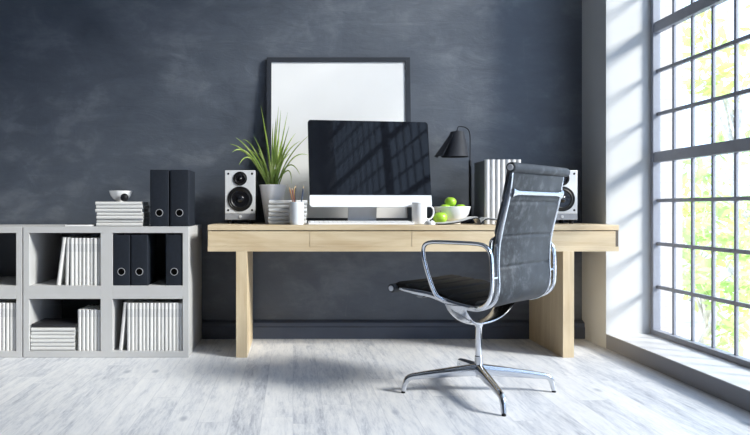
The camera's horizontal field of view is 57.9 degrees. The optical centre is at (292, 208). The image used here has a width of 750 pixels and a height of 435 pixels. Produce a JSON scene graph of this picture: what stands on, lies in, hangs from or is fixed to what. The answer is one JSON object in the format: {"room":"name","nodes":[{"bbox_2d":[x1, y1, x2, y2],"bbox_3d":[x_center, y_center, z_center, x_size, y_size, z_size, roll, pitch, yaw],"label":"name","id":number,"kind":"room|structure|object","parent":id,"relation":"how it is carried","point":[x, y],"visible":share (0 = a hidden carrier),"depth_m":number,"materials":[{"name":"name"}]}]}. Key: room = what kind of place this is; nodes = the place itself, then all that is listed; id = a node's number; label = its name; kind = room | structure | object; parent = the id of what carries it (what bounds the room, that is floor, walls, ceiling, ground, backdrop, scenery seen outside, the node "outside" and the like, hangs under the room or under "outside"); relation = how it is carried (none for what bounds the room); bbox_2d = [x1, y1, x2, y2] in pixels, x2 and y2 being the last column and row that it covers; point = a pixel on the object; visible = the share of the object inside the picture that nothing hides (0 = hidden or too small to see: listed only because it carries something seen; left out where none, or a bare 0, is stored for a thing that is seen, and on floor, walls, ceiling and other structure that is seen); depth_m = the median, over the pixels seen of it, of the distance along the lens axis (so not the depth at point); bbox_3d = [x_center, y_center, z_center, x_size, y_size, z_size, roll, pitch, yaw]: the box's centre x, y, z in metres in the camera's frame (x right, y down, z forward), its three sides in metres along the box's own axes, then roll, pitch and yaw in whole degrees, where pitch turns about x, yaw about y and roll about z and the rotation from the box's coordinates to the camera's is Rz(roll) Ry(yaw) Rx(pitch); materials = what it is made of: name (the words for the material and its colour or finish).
{"room":"office","nodes":[
{"label":"office","id":0,"kind":"room"},
{"bbox_2d":[0,0,581,319],"bbox_3d":[-1.231,-1.175,4.453,6.238,4.270,0.150,0,0,0],"label":"wall","id":1,"kind":"structure","parent":0,"point":[96,96],"depth_m":4.38,"materials":[{"name":"paint"}]},
{"bbox_2d":[202,320,584,338],"bbox_3d":[-1.156,0.781,4.354,6.088,0.117,0.047,0,0,0],"label":"baseboard","id":2,"kind":"structure","parent":1,"relation":"attached to","point":[211,329],"depth_m":4.33,"materials":[{"name":"wood"}]},
{"bbox_2d":[0,339,749,434],"bbox_3d":[-1.206,0.900,0.539,6.188,0.120,7.678,0,0,0],"label":"floor","id":3,"kind":"structure","parent":0,"point":[282,386],"depth_m":3.02,"materials":[{"name":"grey wood"}]},
{"bbox_2d":[0,224,55,356],"bbox_3d":[-1.998,0.470,4.056,0.934,0.740,0.543,0,0,0],"label":"shelf unit","id":4,"kind":"object","parent":3,"relation":"on","point":[11,235],"visible":0.46,"depth_m":3.79,"materials":[{"name":"grey paint"}]},
{"bbox_2d":[0,299,11,350],"bbox_3d":[-1.666,0.668,3.904,0.020,0.270,0.210,0,0,0],"label":"book","id":5,"kind":"object","parent":4,"relation":"on","point":[8,299],"visible":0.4,"depth_m":3.81,"materials":[{"name":"white paper"}]},
{"bbox_2d":[2,299,15,350],"bbox_3d":[-1.644,0.668,3.904,0.020,0.270,0.210,0,0,0],"label":"book","id":6,"kind":"object","parent":4,"relation":"on","point":[3,303],"visible":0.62,"depth_m":3.80,"materials":[{"name":"white paper"}]},
{"bbox_2d":[6,300,15,350],"bbox_3d":[-1.621,0.668,3.902,0.020,0.270,0.210,0,0,0],"label":"book","id":7,"kind":"object","parent":4,"relation":"on","point":[7,303],"visible":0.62,"depth_m":3.80,"materials":[{"name":"white paper"}]},
{"bbox_2d":[10,301,15,350],"bbox_3d":[-1.599,0.668,3.903,0.020,0.270,0.210,0,0,0],"label":"book","id":8,"kind":"object","parent":4,"relation":"on","point":[11,303],"visible":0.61,"depth_m":3.80,"materials":[{"name":"white paper"}]},
{"bbox_2d":[13,302,15,350],"bbox_3d":[-1.577,0.668,3.900,0.020,0.270,0.210,0,0,0],"label":"book","id":9,"kind":"object","parent":4,"relation":"on","point":[14,304],"visible":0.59,"depth_m":3.80,"materials":[{"name":"white paper"}]},
{"bbox_2d":[23,224,201,356],"bbox_3d":[-1.057,0.470,4.056,0.934,0.740,0.543,0,0,0],"label":"shelf unit","id":10,"kind":"object","parent":3,"relation":"on","point":[42,298],"visible":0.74,"depth_m":3.79,"materials":[{"name":"grey paint"}]},
{"bbox_2d":[31,345,77,349],"bbox_3d":[-1.362,0.792,3.900,0.248,0.021,0.205,0,0,0],"label":"book","id":11,"kind":"object","parent":10,"relation":"on","point":[32,347],"visible":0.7,"depth_m":3.80,"materials":[{"name":"white paper"}]},
{"bbox_2d":[31,341,77,345],"bbox_3d":[-1.361,0.770,3.901,0.248,0.021,0.205,0,0,0],"label":"book","id":12,"kind":"object","parent":11,"relation":"on","point":[75,343],"visible":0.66,"depth_m":3.80,"materials":[{"name":"white paper"}]},
{"bbox_2d":[30,337,77,342],"bbox_3d":[-1.363,0.749,3.898,0.248,0.021,0.205,0,0,0],"label":"book","id":13,"kind":"object","parent":12,"relation":"on","point":[76,339],"visible":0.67,"depth_m":3.80,"materials":[{"name":"white paper"}]},
{"bbox_2d":[31,334,77,338],"bbox_3d":[-1.363,0.727,3.899,0.248,0.021,0.205,0,0,-1],"label":"book","id":14,"kind":"object","parent":13,"relation":"on","point":[76,335],"visible":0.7,"depth_m":3.80,"materials":[{"name":"white paper"}]},
{"bbox_2d":[31,330,77,334],"bbox_3d":[-1.360,0.705,3.901,0.248,0.021,0.205,0,0,0],"label":"book","id":15,"kind":"object","parent":14,"relation":"on","point":[32,332],"visible":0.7,"depth_m":3.80,"materials":[{"name":"white paper"}]},
{"bbox_2d":[31,326,77,330],"bbox_3d":[-1.359,0.683,3.898,0.248,0.021,0.205,0,0,0],"label":"book","id":16,"kind":"object","parent":15,"relation":"on","point":[32,328],"visible":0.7,"depth_m":3.80,"materials":[{"name":"white paper"}]},
{"bbox_2d":[32,318,77,326],"bbox_3d":[-1.358,0.662,3.900,0.248,0.021,0.205,0,0,0],"label":"book","id":17,"kind":"object","parent":16,"relation":"on","point":[46,322],"visible":0.88,"depth_m":3.84,"materials":[{"name":"white paper"}]},
{"bbox_2d":[56,236,74,284],"bbox_3d":[-1.315,0.297,3.902,0.054,0.272,0.210,0,0,0],"label":"book","id":18,"kind":"object","parent":10,"relation":"on","point":[62,264],"visible":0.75,"depth_m":3.80,"materials":[{"name":"white paper"}]},
{"bbox_2d":[65,236,80,284],"bbox_3d":[-1.281,0.297,3.906,0.020,0.270,0.210,2,0,0],"label":"book","id":19,"kind":"object","parent":10,"relation":"on","point":[67,275],"visible":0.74,"depth_m":3.80,"materials":[{"name":"white paper"}]},
{"bbox_2d":[70,237,77,284],"bbox_3d":[-1.254,0.299,3.901,0.020,0.268,0.210,0,0,0],"label":"book","id":20,"kind":"object","parent":10,"relation":"on","point":[71,239],"visible":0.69,"depth_m":3.80,"materials":[{"name":"white paper"}]},
{"bbox_2d":[74,237,81,284],"bbox_3d":[-1.232,0.299,3.904,0.020,0.268,0.210,0,0,0],"label":"book","id":21,"kind":"object","parent":10,"relation":"on","point":[75,239],"visible":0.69,"depth_m":3.80,"materials":[{"name":"white paper"}]},
{"bbox_2d":[65,224,95,225],"bbox_3d":[-1.228,0.095,3.950,0.168,0.010,0.200,0,0,0],"label":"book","id":22,"kind":"object","parent":10,"relation":"on","point":[67,224],"visible":0.76,"depth_m":3.87,"materials":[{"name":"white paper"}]},
{"bbox_2d":[78,237,85,284],"bbox_3d":[-1.210,0.299,3.906,0.020,0.268,0.210,0,0,0],"label":"book","id":23,"kind":"object","parent":10,"relation":"on","point":[79,239],"visible":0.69,"depth_m":3.80,"materials":[{"name":"white paper"}]},
{"bbox_2d":[78,305,90,350],"bbox_3d":[-1.211,0.687,3.902,0.020,0.231,0.210,0,0,0],"label":"book","id":24,"kind":"object","parent":10,"relation":"on","point":[79,310],"visible":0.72,"depth_m":3.80,"materials":[{"name":"white paper"}]},
{"bbox_2d":[82,237,89,284],"bbox_3d":[-1.188,0.299,3.904,0.020,0.268,0.210,0,0,0],"label":"book","id":25,"kind":"object","parent":10,"relation":"on","point":[83,239],"visible":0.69,"depth_m":3.80,"materials":[{"name":"white paper"}]},
{"bbox_2d":[82,305,93,350],"bbox_3d":[-1.189,0.687,3.901,0.020,0.231,0.210,0,0,0],"label":"book","id":26,"kind":"object","parent":10,"relation":"on","point":[84,309],"visible":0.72,"depth_m":3.80,"materials":[{"name":"white paper"}]},
{"bbox_2d":[86,237,92,284],"bbox_3d":[-1.166,0.299,3.902,0.020,0.268,0.210,0,0,0],"label":"book","id":27,"kind":"object","parent":10,"relation":"on","point":[87,239],"visible":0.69,"depth_m":3.80,"materials":[{"name":"white paper"}]},
{"bbox_2d":[86,305,97,350],"bbox_3d":[-1.167,0.687,3.901,0.020,0.231,0.210,0,0,0],"label":"book","id":28,"kind":"object","parent":10,"relation":"on","point":[88,309],"visible":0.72,"depth_m":3.80,"materials":[{"name":"white paper"}]},
{"bbox_2d":[90,237,96,284],"bbox_3d":[-1.144,0.299,3.906,0.020,0.268,0.210,0,0,0],"label":"book","id":29,"kind":"object","parent":10,"relation":"on","point":[91,239],"visible":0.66,"depth_m":3.80,"materials":[{"name":"white paper"}]},
{"bbox_2d":[90,305,100,350],"bbox_3d":[-1.144,0.687,3.902,0.020,0.231,0.210,0,0,0],"label":"book","id":30,"kind":"object","parent":10,"relation":"on","point":[92,309],"visible":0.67,"depth_m":3.80,"materials":[{"name":"white paper"}]},
{"bbox_2d":[93,237,100,284],"bbox_3d":[-1.122,0.299,3.900,0.020,0.268,0.210,0,0,0],"label":"book","id":31,"kind":"object","parent":10,"relation":"on","point":[95,240],"visible":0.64,"depth_m":3.80,"materials":[{"name":"white paper"}]},
{"bbox_2d":[94,306,100,350],"bbox_3d":[-1.122,0.687,3.905,0.020,0.231,0.210,0,0,0],"label":"book","id":32,"kind":"object","parent":10,"relation":"on","point":[96,309],"visible":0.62,"depth_m":3.80,"materials":[{"name":"white paper"}]},
{"bbox_2d":[97,308,100,350],"bbox_3d":[-1.100,0.687,3.901,0.020,0.231,0.210,0,0,0],"label":"book","id":33,"kind":"object","parent":10,"relation":"on","point":[98,310],"visible":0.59,"depth_m":3.80,"materials":[{"name":"white paper"}]},
{"bbox_2d":[98,238,100,284],"bbox_3d":[-1.100,0.299,3.905,0.020,0.268,0.210,0,0,0],"label":"book","id":34,"kind":"object","parent":10,"relation":"on","point":[99,239],"visible":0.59,"depth_m":3.80,"materials":[{"name":"white paper"}]},
{"bbox_2d":[96,222,149,225],"bbox_3d":[-0.995,0.090,3.940,0.264,0.020,0.205,0,0,0],"label":"book","id":35,"kind":"object","parent":10,"relation":"on","point":[146,223],"visible":0.87,"depth_m":3.84,"materials":[{"name":"white paper"}]},
{"bbox_2d":[97,219,149,222],"bbox_3d":[-0.994,0.069,3.943,0.264,0.020,0.205,0,0,0],"label":"book","id":36,"kind":"object","parent":35,"relation":"on","point":[98,220],"visible":0.92,"depth_m":3.84,"materials":[{"name":"white paper"}]},
{"bbox_2d":[96,216,149,218],"bbox_3d":[-0.992,0.049,3.933,0.264,0.020,0.205,0,0,0],"label":"book","id":37,"kind":"object","parent":36,"relation":"on","point":[97,217],"visible":0.87,"depth_m":3.83,"materials":[{"name":"white paper"}]},
{"bbox_2d":[97,212,149,215],"bbox_3d":[-0.993,0.029,3.940,0.264,0.020,0.205,0,0,-1],"label":"book","id":38,"kind":"object","parent":37,"relation":"on","point":[98,213],"visible":0.94,"depth_m":3.84,"materials":[{"name":"white paper"}]},
{"bbox_2d":[95,209,148,211],"bbox_3d":[-0.999,0.008,3.936,0.264,0.020,0.205,0,0,0],"label":"book","id":39,"kind":"object","parent":38,"relation":"on","point":[96,210],"visible":0.95,"depth_m":3.83,"materials":[{"name":"white paper"}]},
{"bbox_2d":[96,205,149,208],"bbox_3d":[-0.994,-0.012,3.937,0.264,0.020,0.205,0,0,1],"label":"book","id":40,"kind":"object","parent":39,"relation":"on","point":[97,206],"visible":0.94,"depth_m":3.84,"materials":[{"name":"white paper"}]},
{"bbox_2d":[95,202,148,204],"bbox_3d":[-1.000,-0.032,3.937,0.264,0.020,0.205,0,0,-1],"label":"book","id":41,"kind":"object","parent":40,"relation":"on","point":[96,203],"visible":0.94,"depth_m":3.83,"materials":[{"name":"white paper"}]},
{"bbox_2d":[109,191,131,201],"bbox_3d":[-1.010,-0.074,3.930,0.135,0.064,0.135,0,0,0],"label":"bowl","id":42,"kind":"object","parent":41,"relation":"on","point":[115,195],"visible":0.73,"depth_m":3.88,"materials":[{"name":"white ceramic"}]},
{"bbox_2d":[120,193,128,201],"bbox_3d":[-0.969,-0.066,3.853,0.047,0.047,0.047,0,0,0],"label":"ball","id":43,"kind":"object","parent":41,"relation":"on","point":[124,197],"visible":1,"depth_m":3.84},
{"bbox_2d":[113,233,138,284],"bbox_3d":[-0.971,0.289,3.909,0.096,0.287,0.243,0,0,0],"label":"ring binder","id":44,"kind":"object","parent":10,"relation":"on","point":[121,242],"visible":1,"depth_m":3.79,"materials":[{"name":"cardboard"}]},
{"bbox_2d":[119,299,132,349],"bbox_3d":[-0.967,0.666,3.910,0.047,0.273,0.210,0,0,0],"label":"book","id":45,"kind":"object","parent":10,"relation":"on","point":[123,336],"visible":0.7,"depth_m":3.81,"materials":[{"name":"white paper"}]},
{"bbox_2d":[127,299,136,350],"bbox_3d":[-0.932,0.668,3.902,0.020,0.270,0.210,0,0,0],"label":"book","id":46,"kind":"object","parent":10,"relation":"on","point":[128,303],"visible":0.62,"depth_m":3.80,"materials":[{"name":"white paper"}]},
{"bbox_2d":[131,299,139,350],"bbox_3d":[-0.911,0.668,3.901,0.020,0.270,0.210,0,0,0],"label":"book","id":47,"kind":"object","parent":10,"relation":"on","point":[133,302],"visible":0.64,"depth_m":3.80,"materials":[{"name":"white paper"}]},
{"bbox_2d":[135,299,143,350],"bbox_3d":[-0.890,0.668,3.904,0.020,0.270,0.210,0,0,0],"label":"book","id":48,"kind":"object","parent":10,"relation":"on","point":[140,300],"visible":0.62,"depth_m":3.80,"materials":[{"name":"white paper"}]},
{"bbox_2d":[138,299,146,350],"bbox_3d":[-0.868,0.668,3.900,0.020,0.270,0.210,0,0,0],"label":"book","id":49,"kind":"object","parent":10,"relation":"on","point":[142,301],"visible":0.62,"depth_m":3.80,"materials":[{"name":"white paper"}]},
{"bbox_2d":[131,233,156,284],"bbox_3d":[-0.869,0.289,3.909,0.096,0.287,0.243,0,0,0],"label":"ring binder","id":50,"kind":"object","parent":10,"relation":"on","point":[143,247],"visible":1,"depth_m":3.79,"materials":[{"name":"cardboard"}]},
{"bbox_2d":[142,299,150,350],"bbox_3d":[-0.847,0.668,3.903,0.020,0.270,0.210,0,0,0],"label":"book","id":51,"kind":"object","parent":10,"relation":"on","point":[147,300],"visible":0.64,"depth_m":3.80,"materials":[{"name":"white paper"}]},
{"bbox_2d":[146,299,154,350],"bbox_3d":[-0.826,0.668,3.902,0.020,0.270,0.210,0,0,0],"label":"book","id":52,"kind":"object","parent":10,"relation":"on","point":[151,300],"visible":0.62,"depth_m":3.80,"materials":[{"name":"white paper"}]},
{"bbox_2d":[149,299,157,350],"bbox_3d":[-0.805,0.668,3.900,0.020,0.270,0.210,0,0,0],"label":"book","id":53,"kind":"object","parent":10,"relation":"on","point":[153,301],"visible":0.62,"depth_m":3.80,"materials":[{"name":"white paper"}]},
{"bbox_2d":[153,299,161,350],"bbox_3d":[-0.784,0.668,3.903,0.020,0.270,0.210,0,0,0],"label":"book","id":54,"kind":"object","parent":10,"relation":"on","point":[158,300],"visible":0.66,"depth_m":3.80,"materials":[{"name":"white paper"}]},
{"bbox_2d":[150,170,169,225],"bbox_3d":[-0.764,-0.062,3.949,0.107,0.324,0.243,0,0,0],"label":"ring binder","id":55,"kind":"object","parent":10,"relation":"on","point":[159,179],"visible":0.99,"depth_m":3.83,"materials":[{"name":"cardboard"}]},
{"bbox_2d":[157,299,164,350],"bbox_3d":[-0.762,0.668,3.900,0.020,0.270,0.210,0,0,0],"label":"book","id":56,"kind":"object","parent":10,"relation":"on","point":[162,300],"visible":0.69,"depth_m":3.80,"materials":[{"name":"white paper"}]},
{"bbox_2d":[161,299,168,350],"bbox_3d":[-0.741,0.668,3.903,0.020,0.270,0.210,0,0,0],"label":"book","id":57,"kind":"object","parent":10,"relation":"on","point":[165,300],"visible":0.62,"depth_m":3.80,"materials":[{"name":"white paper"}]},
{"bbox_2d":[164,299,172,350],"bbox_3d":[-0.720,0.668,3.900,0.020,0.270,0.210,0,0,0],"label":"book","id":58,"kind":"object","parent":10,"relation":"on","point":[169,300],"visible":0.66,"depth_m":3.80,"materials":[{"name":"white paper"}]},
{"bbox_2d":[168,299,175,350],"bbox_3d":[-0.699,0.668,3.901,0.020,0.270,0.210,0,0,0],"label":"book","id":59,"kind":"object","parent":10,"relation":"on","point":[173,300],"visible":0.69,"depth_m":3.80,"materials":[{"name":"white paper"}]},
{"bbox_2d":[166,233,182,284],"bbox_3d":[-0.672,0.289,3.909,0.096,0.287,0.243,0,0,0],"label":"ring binder","id":60,"kind":"object","parent":10,"relation":"on","point":[174,243],"visible":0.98,"depth_m":3.79,"materials":[{"name":"cardboard"}]},
{"bbox_2d":[172,299,179,350],"bbox_3d":[-0.678,0.668,3.903,0.020,0.270,0.210,0,0,0],"label":"book","id":61,"kind":"object","parent":10,"relation":"on","point":[176,300],"visible":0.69,"depth_m":3.80,"materials":[{"name":"white paper"}]},
{"bbox_2d":[176,299,182,350],"bbox_3d":[-0.656,0.668,3.905,0.020,0.270,0.210,0,0,0],"label":"book","id":62,"kind":"object","parent":10,"relation":"on","point":[180,300],"visible":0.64,"depth_m":3.80,"materials":[{"name":"white paper"}]},
{"bbox_2d":[179,300,182,350],"bbox_3d":[-0.635,0.668,3.901,0.020,0.270,0.210,0,0,0],"label":"book","id":63,"kind":"object","parent":10,"relation":"on","point":[181,302],"visible":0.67,"depth_m":3.80,"materials":[{"name":"white paper"}]},
{"bbox_2d":[170,170,194,225],"bbox_3d":[-0.649,-0.062,3.949,0.107,0.324,0.243,0,0,0],"label":"ring binder","id":64,"kind":"object","parent":10,"relation":"on","point":[182,182],"visible":0.99,"depth_m":3.83,"materials":[{"name":"cardboard"}]},
{"bbox_2d":[208,223,618,357],"bbox_3d":[0.680,0.465,4.080,2.324,0.750,0.589,0,0,0],"label":"desk","id":65,"kind":"object","parent":3,"relation":"on","point":[551,315],"visible":0.87,"depth_m":3.79,"materials":[{"name":"brown wood"}]},
{"bbox_2d":[225,170,256,223],"bbox_3d":[-0.320,-0.072,4.149,0.184,0.324,0.222,0,0,0],"label":"speaker","id":66,"kind":"object","parent":65,"relation":"on","point":[240,185],"visible":0.99,"depth_m":4.05},
{"bbox_2d":[232,107,307,223],"bbox_3d":[-0.140,-0.280,4.136,0.495,0.740,0.252,0,0,0],"label":"potted plant","id":67,"kind":"object","parent":65,"relation":"on","point":[271,190],"visible":0.96,"depth_m":4.09,"materials":[{"name":"green plant"}]},
{"bbox_2d":[269,220,306,223],"bbox_3d":[-0.030,0.078,3.966,0.222,0.023,0.165,0,0,0],"label":"book","id":68,"kind":"object","parent":65,"relation":"on","point":[270,221],"visible":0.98,"depth_m":3.88,"materials":[{"name":"white paper"}]},
{"bbox_2d":[268,216,305,219],"bbox_3d":[-0.033,0.054,3.970,0.222,0.023,0.165,0,0,1],"label":"book","id":69,"kind":"object","parent":68,"relation":"on","point":[269,217],"visible":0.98,"depth_m":3.89,"materials":[{"name":"white paper"}]},
{"bbox_2d":[269,212,306,215],"bbox_3d":[-0.029,0.031,3.970,0.222,0.023,0.165,0,0,1],"label":"book","id":70,"kind":"object","parent":69,"relation":"on","point":[270,213],"visible":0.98,"depth_m":3.89,"materials":[{"name":"white paper"}]},
{"bbox_2d":[269,208,306,211],"bbox_3d":[-0.029,0.007,3.967,0.222,0.023,0.165,0,0,1],"label":"book","id":71,"kind":"object","parent":70,"relation":"on","point":[270,209],"visible":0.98,"depth_m":3.89,"materials":[{"name":"white paper"}]},
{"bbox_2d":[268,204,306,207],"bbox_3d":[-0.031,-0.016,3.969,0.222,0.023,0.165,0,0,0],"label":"book","id":72,"kind":"object","parent":71,"relation":"on","point":[269,205],"visible":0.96,"depth_m":3.89,"materials":[{"name":"white paper"}]},
{"bbox_2d":[269,200,306,203],"bbox_3d":[-0.027,-0.040,3.963,0.222,0.023,0.165,0,0,0],"label":"book","id":73,"kind":"object","parent":72,"relation":"on","point":[270,201],"visible":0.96,"depth_m":3.88,"materials":[{"name":"white paper"}]},
{"bbox_2d":[290,202,303,224],"bbox_3d":[0.021,0.025,3.838,0.080,0.130,0.080,0,0,0],"label":"pencil cup","id":74,"kind":"object","parent":65,"relation":"on","point":[296,208],"visible":1,"depth_m":3.80,"materials":[{"name":"grey ceramic"}]},
{"bbox_2d":[266,57,411,222],"bbox_3d":[0.295,-0.448,4.322,0.930,1.074,0.107,0,0,0],"label":"picture frame","id":75,"kind":"object","parent":65,"relation":"on","point":[306,89],"visible":0.64,"depth_m":4.34,"materials":[{"name":"white paper"}]},
{"bbox_2d":[308,221,413,224],"bbox_3d":[0.388,0.079,3.868,0.600,0.021,0.140,0,0,0],"label":"keyboard","id":76,"kind":"object","parent":65,"relation":"on","point":[309,222],"visible":1,"depth_m":3.80,"materials":[{"name":"white plastic"}]},
{"bbox_2d":[307,120,431,220],"bbox_3d":[0.448,-0.218,4.034,0.738,0.617,0.200,0,0,-9],"label":"monitor","id":77,"kind":"object","parent":65,"relation":"on","point":[362,167],"visible":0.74,"depth_m":3.97,"materials":[{"name":"metal"}]},
{"bbox_2d":[412,202,433,223],"bbox_3d":[0.756,0.026,3.917,0.122,0.128,0.087,0,0,28],"label":"mug","id":78,"kind":"object","parent":65,"relation":"on","point":[419,209],"visible":0.9,"depth_m":3.89,"materials":[{"name":"white ceramic"}]},
{"bbox_2d":[424,220,435,224],"bbox_3d":[0.782,0.075,3.830,0.064,0.030,0.084,0,0,0],"label":"computer mouse","id":79,"kind":"object","parent":65,"relation":"on","point":[428,222],"visible":1,"depth_m":3.80,"materials":[{"name":"plastic"}]},
{"bbox_2d":[433,211,446,221],"bbox_3d":[0.871,0.047,3.965,0.083,0.078,0.083,0,0,-23],"label":"apple","id":80,"kind":"object","parent":65,"relation":"on","point":[440,216],"visible":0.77,"depth_m":3.94,"materials":[{"name":"green food"}]},
{"bbox_2d":[434,206,470,223],"bbox_3d":[0.967,0.037,4.070,0.221,0.105,0.221,0,0,0],"label":"fruit bowl","id":81,"kind":"object","parent":65,"relation":"on","point":[453,213],"visible":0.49,"depth_m":3.98,"materials":[{"name":"white ceramic"}]},
{"bbox_3d":[0.920,-0.003,4.050,0.073,0.068,0.073,0,0,33],"label":"apple","id":82,"kind":"object","parent":81,"relation":"in","visible":0},
{"bbox_2d":[445,197,455,205],"bbox_3d":[0.956,-0.046,4.066,0.070,0.067,0.070,0,0,21],"label":"apple","id":83,"kind":"object","parent":82,"relation":"on","point":[450,201],"visible":0.78,"depth_m":4.04,"materials":[{"name":"green food"}]},
{"bbox_2d":[434,126,473,223],"bbox_3d":[1.010,-0.216,4.200,0.246,0.612,0.171,0,0,0],"label":"desk lamp","id":84,"kind":"object","parent":65,"relation":"on","point":[455,146],"visible":0.93,"depth_m":4.16,"materials":[{"name":"black metal"}]},
{"bbox_2d":[435,216,496,224],"bbox_3d":[1.050,0.066,3.854,0.460,0.047,0.125,0,0,0],"label":"open book","id":85,"kind":"object","parent":65,"relation":"on","point":[479,221],"visible":0.79,"depth_m":3.80,"materials":[{"name":"white paper"}]},
{"bbox_2d":[474,159,489,223],"bbox_3d":[1.156,-0.102,4.097,0.030,0.384,0.236,0,0,0],"label":"binder","id":86,"kind":"object","parent":65,"relation":"on","point":[482,168],"visible":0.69,"depth_m":4.03,"materials":[{"name":"cardboard"}]},
{"bbox_2d":[490,159,494,223],"bbox_3d":[1.187,-0.102,4.097,0.030,0.384,0.236,0,0,0],"label":"binder","id":87,"kind":"object","parent":65,"relation":"on","point":[492,161],"visible":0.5,"depth_m":3.98,"materials":[{"name":"cardboard"}]},
{"bbox_2d":[495,159,499,223],"bbox_3d":[1.218,-0.102,4.098,0.030,0.384,0.236,0,0,0],"label":"binder","id":88,"kind":"object","parent":65,"relation":"on","point":[497,162],"visible":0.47,"depth_m":3.98,"materials":[{"name":"cardboard"}]},
{"bbox_2d":[500,159,504,204],"bbox_3d":[1.250,-0.102,4.099,0.030,0.384,0.236,0,0,0],"label":"binder","id":89,"kind":"object","parent":65,"relation":"on","point":[502,162],"visible":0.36,"depth_m":3.98,"materials":[{"name":"cardboard"}]},
{"bbox_2d":[505,159,509,178],"bbox_3d":[1.281,-0.102,4.098,0.030,0.384,0.236,0,0,0],"label":"binder","id":90,"kind":"object","parent":65,"relation":"on","point":[508,160],"visible":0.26,"depth_m":3.99,"materials":[{"name":"cardboard"}]},
{"bbox_2d":[556,170,576,223],"bbox_3d":[1.628,-0.072,4.149,0.184,0.324,0.222,0,0,0],"label":"speaker","id":91,"kind":"object","parent":65,"relation":"on","point":[567,210],"visible":0.43,"depth_m":4.05},
{"bbox_2d":[388,162,569,416],"bbox_3d":[0.850,0.326,3.066,0.624,1.028,0.633,0,0,44],"label":"office chair","id":92,"kind":"object","parent":3,"relation":"on","point":[519,251],"visible":1,"depth_m":2.92,"materials":[{"name":"leather"}]},
{"bbox_2d":[582,0,650,347],"bbox_3d":[2.044,-1.175,0.664,0.312,4.270,7.728,0,0,0],"label":"wall","id":93,"kind":"structure","parent":0,"point":[615,33],"depth_m":4.04,"materials":[{"name":"white paint"}]},
{"bbox_2d":[606,335,749,411],"bbox_3d":[2.044,0.858,1.340,0.312,0.204,5.400,0,0,0],"label":"trim","id":94,"kind":"structure","parent":93,"relation":"attached to","point":[734,395],"depth_m":3.23,"materials":[{"name":"grey paint"}]},
{"bbox_2d":[606,334,749,391],"bbox_3d":[2.026,0.754,1.340,0.276,0.004,5.400,0,0,0],"label":"window sill","id":95,"kind":"structure","parent":93,"relation":"attached to","point":[737,375],"depth_m":3.37,"materials":[{"name":"paint"}]},
{"bbox_2d":[650,0,749,367],"bbox_3d":[2.178,-1.200,1.340,0.048,3.904,5.400,0,0,0],"label":"window","id":96,"kind":"structure","parent":93,"relation":"in","point":[658,25],"depth_m":3.66,"materials":[{"name":"grey paint"}]},
{"bbox_2d":[661,0,681,336],"bbox_3d":[2.275,-1.185,1.389,0.150,5.050,9.178,0,0,0],"label":"wall","id":97,"kind":"structure","parent":0,"point":[666,5],"depth_m":4.04,"materials":[{"name":"white paint"}]},
{"label":"outside","id":98,"kind":"structure","parent":0,"visible":0},
{"bbox_2d":[682,231,749,358],"bbox_3d":[21.175,1.465,12.000,37.650,0.350,56.000,0,0,0],"label":"ground","id":99,"kind":"structure","parent":98,"point":[686,305],"depth_m":7.82,"materials":[{"name":"white"}]},
{"bbox_2d":[682,212,749,356],"bbox_3d":[3.550,0.696,5.776,1.024,1.357,0.902,0,0,-40],"label":"bush","id":100,"kind":"object","parent":99,"relation":"on","point":[701,277],"visible":0.74,"depth_m":5.71,"materials":[{"name":"green plant"}]},
{"bbox_2d":[682,0,749,281],"bbox_3d":[7.218,-1.677,11.678,3.742,5.941,2.922,0,0,-14],"label":"leafy tree","id":101,"kind":"object","parent":99,"relation":"on","point":[720,89],"visible":0.48,"depth_m":11.61,"materials":[{"name":"green plant"}]},
{"bbox_2d":[682,123,749,262],"bbox_3d":[9.707,-0.325,14.430,3.263,3.246,4.402,0,0,0],"label":"leafy tree","id":102,"kind":"object","parent":99,"relation":"on","point":[701,174],"visible":0.3,"depth_m":15.30,"materials":[{"name":"green plant"}]},
{"bbox_2d":[682,175,749,300],"bbox_3d":[5.652,0.369,9.189,1.866,1.863,1.535,0,0,34],"label":"bush","id":103,"kind":"object","parent":99,"relation":"on","point":[686,209],"visible":0.2,"depth_m":9.12,"materials":[{"name":"green plant"}]},
{"bbox_2d":[682,209,749,328],"bbox_3d":[4.858,0.645,7.606,1.372,1.376,1.776,0,0,-29],"label":"bush","id":104,"kind":"object","parent":99,"relation":"on","point":[746,268],"visible":0.23,"depth_m":7.43,"materials":[{"name":"green plant"}]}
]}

